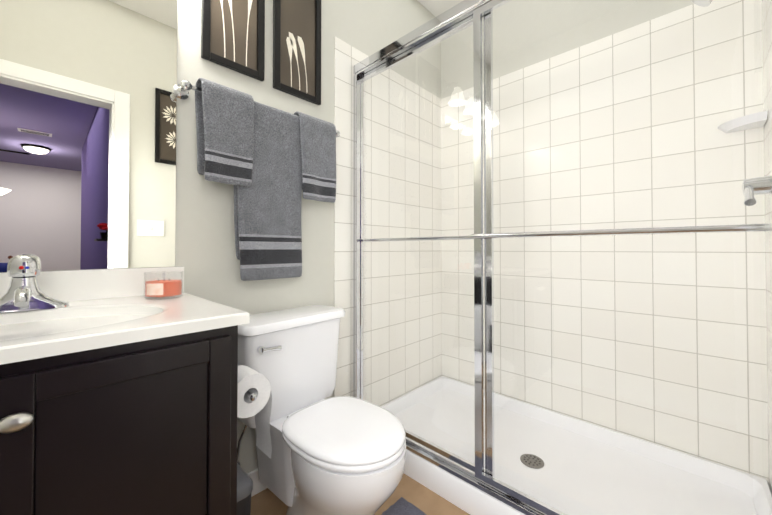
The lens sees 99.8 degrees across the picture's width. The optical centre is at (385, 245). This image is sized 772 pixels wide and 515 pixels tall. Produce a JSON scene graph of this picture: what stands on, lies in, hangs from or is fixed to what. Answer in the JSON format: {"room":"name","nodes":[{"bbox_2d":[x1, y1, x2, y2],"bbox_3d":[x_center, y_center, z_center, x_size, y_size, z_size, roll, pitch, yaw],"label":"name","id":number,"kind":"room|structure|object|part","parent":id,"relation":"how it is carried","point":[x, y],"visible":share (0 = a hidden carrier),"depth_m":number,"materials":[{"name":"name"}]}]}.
{"room":"bathroom","nodes":[
{"label":"bathroom","id":0,"kind":"room"},
{"bbox_2d":[0,0,440,473],"bbox_3d":[-0.487,-0.315,1.557,0.120,2.740,2.720,-1,-1,43],"label":"wall","id":1,"kind":"structure","parent":0,"point":[206,257],"depth_m":1.41,"materials":[{"name":"paint"}]},
{"bbox_2d":[0,0,176,271],"bbox_3d":[-1.026,-0.465,0.897,0.006,1.077,0.773,-1,-1,43],"label":"mirror","id":2,"kind":"object","parent":1,"relation":"attached to","point":[88,101],"visible":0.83,"depth_m":1.00,"materials":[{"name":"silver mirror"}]},
{"bbox_2d":[201,0,264,80],"bbox_3d":[-0.616,-1.006,1.326,0.020,0.585,0.245,-1,-1,43],"label":"picture frame","id":3,"kind":"object","parent":1,"relation":"attached to","point":[232,34],"visible":1,"depth_m":1.33,"materials":[{"name":"black"}]},
{"bbox_2d":[173,78,339,280],"bbox_3d":[-0.481,-0.229,1.382,0.125,0.741,0.714,-1,-1,43],"label":"towel rail","id":4,"kind":"object","parent":1,"relation":"attached to","point":[269,163],"visible":1,"depth_m":1.31,"materials":[{"name":"grey fabric"}]},
{"bbox_2d":[248,469,266,496],"bbox_3d":[-0.509,1.003,1.420,0.012,0.100,0.701,-1,-1,43],"label":"baseboard","id":5,"kind":"structure","parent":1,"relation":"attached to","point":[259,486],"depth_m":1.36,"materials":[{"name":"white"}]},
{"bbox_2d":[273,0,320,104],"bbox_3d":[-0.414,-0.993,1.538,0.020,0.585,0.248,-1,-1,43],"label":"picture frame","id":6,"kind":"object","parent":1,"relation":"attached to","point":[296,48],"visible":1,"depth_m":1.54,"materials":[{"name":"black"}]},
{"bbox_2d":[334,36,441,406],"bbox_3d":[0.072,-0.014,2.049,0.008,2.150,0.989,-1,-1,43],"label":"tiled wall","id":7,"kind":"structure","parent":1,"relation":"attached to","point":[347,57],"depth_m":2.00,"materials":[{"name":"white tile"}]},
{"bbox_2d":[353,0,771,514],"bbox_3d":[0.403,-0.026,1.257,1.559,1.936,0.128,-1,-1,43],"label":"shower door frame","id":8,"kind":"object","parent":7,"relation":"attached to","point":[458,17],"visible":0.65,"depth_m":1.27,"materials":[{"name":"clear glass"}]},
{"bbox_2d":[250,474,469,514],"bbox_3d":[0.118,1.097,0.965,1.790,0.100,2.720,-1,-1,43],"label":"floor","id":9,"kind":"structure","parent":0,"point":[421,497],"depth_m":1.33,"materials":[{"name":"wood"}]},
{"bbox_2d":[0,254,271,514],"bbox_3d":[-0.763,0.533,0.739,0.587,1.021,0.924,-1,-1,43],"label":"bathroom vanity","id":10,"kind":"object","parent":9,"relation":"on","point":[131,391],"visible":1,"depth_m":0.68,"materials":[{"name":"black wood"}]},
{"bbox_3d":[-0.615,0.281,0.497,0.034,0.029,0.105,-1,-1,43],"label":"knob","id":11,"kind":"part","parent":10,"relation":"part of","materials":[{"name":"silver metal"}]},
{"bbox_2d":[0,266,249,364],"bbox_3d":[-0.816,0.182,0.706,0.563,0.221,0.798,-1,-1,43],"label":"countertop","id":12,"kind":"structure","parent":10,"relation":"on","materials":[{"name":"white stone"}]},
{"bbox_2d":[0,254,69,312],"bbox_3d":[-0.888,0.094,0.795,0.164,0.141,0.168,-1,-1,43],"label":"faucet","id":13,"kind":"object","parent":12,"relation":"on","point":[23,294],"depth_m":0.82,"materials":[{"name":"silver metal"}]},
{"bbox_2d":[144,271,182,299],"bbox_3d":[-0.711,0.126,1.040,0.104,0.082,0.104,-1,-1,43],"label":"candle","id":14,"kind":"object","parent":12,"relation":"on","point":[170,289],"depth_m":1.01,"materials":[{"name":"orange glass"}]},
{"bbox_2d":[237,463,252,514],"bbox_3d":[-0.544,0.913,1.081,0.228,0.269,0.146,-1,-1,43],"label":"trash can","id":15,"kind":"object","parent":9,"relation":"on","point":[244,485],"visible":0.25,"depth_m":1.06,"materials":[{"name":"grey plastic"}]},
{"bbox_2d":[237,305,405,514],"bbox_3d":[-0.242,0.668,1.203,0.700,0.769,0.479,-1,-1,43],"label":"toilet","id":16,"kind":"object","parent":9,"relation":"on","point":[341,455],"visible":0.85,"depth_m":1.17,"materials":[{"name":"white ceramic"}]},
{"bbox_2d":[381,497,425,514],"bbox_3d":[0.273,1.034,1.026,0.756,0.020,0.196,-1,-1,43],"label":"bath rug","id":17,"kind":"object","parent":9,"relation":"on","point":[401,506],"visible":1,"depth_m":1.27,"materials":[{"name":"grey fabric"}]},
{"bbox_2d":[381,376,771,514],"bbox_3d":[0.678,1.000,1.533,1.561,0.107,0.868,-1,-1,43],"label":"shower pan","id":18,"kind":"object","parent":9,"relation":"on","point":[468,498],"visible":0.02,"depth_m":1.47,"materials":[{"name":"white plastic"}]},
{"bbox_2d":[417,0,462,16],"bbox_3d":[0.118,-1.742,1.000,1.790,0.100,2.720,-1,-1,43],"label":"ceiling","id":19,"kind":"structure","parent":0,"point":[435,8],"depth_m":2.26,"materials":[{"name":"white paint"}]},
{"bbox_2d":[441,0,693,98],"bbox_3d":[1.057,-0.311,1.884,1.670,2.740,0.120,-1,-1,43],"label":"wall","id":20,"kind":"structure","parent":0,"point":[447,52],"depth_m":1.95,"materials":[{"name":"paint"}]},
{"bbox_2d":[441,0,768,481],"bbox_3d":[0.983,-0.017,1.862,1.570,2.150,0.008,-1,-1,43],"label":"tiled wall","id":21,"kind":"structure","parent":20,"relation":"attached to","point":[723,87],"depth_m":1.63,"materials":[{"name":"white tile"}]},
{"bbox_2d":[718,110,767,132],"bbox_3d":[1.450,-0.497,1.327,0.130,0.028,0.130,-1,-1,43],"label":"soap shelf","id":22,"kind":"object","parent":21,"relation":"attached to","point":[733,125],"depth_m":1.31,"materials":[{"name":"white ceramic"}]},
{"bbox_3d":[0.683,-0.330,0.364,0.120,2.740,2.600,-1,-1,43],"label":"wall","id":23,"kind":"structure","parent":0,"visible":0},
{"bbox_2d":[762,0,771,490],"bbox_3d":[1.248,-0.027,1.005,0.008,2.150,0.870,-1,-1,43],"label":"tiled wall","id":24,"kind":"structure","parent":23,"relation":"attached to","point":[767,99],"depth_m":1.26,"materials":[{"name":"white tile"}]},
{"bbox_2d":[690,0,711,6],"bbox_3d":[1.169,-0.901,1.096,0.219,0.116,0.080,-1,-1,43],"label":"shower head","id":25,"kind":"object","parent":24,"relation":"attached to","point":[704,4],"depth_m":1.16},
{"bbox_2d":[742,176,771,205],"bbox_3d":[1.202,-0.192,1.036,0.096,0.170,0.198,-1,-1,43],"label":"shower valve","id":26,"kind":"object","parent":24,"relation":"attached to","point":[761,182],"depth_m":1.03,"materials":[{"name":"silver metal"}]}
]}

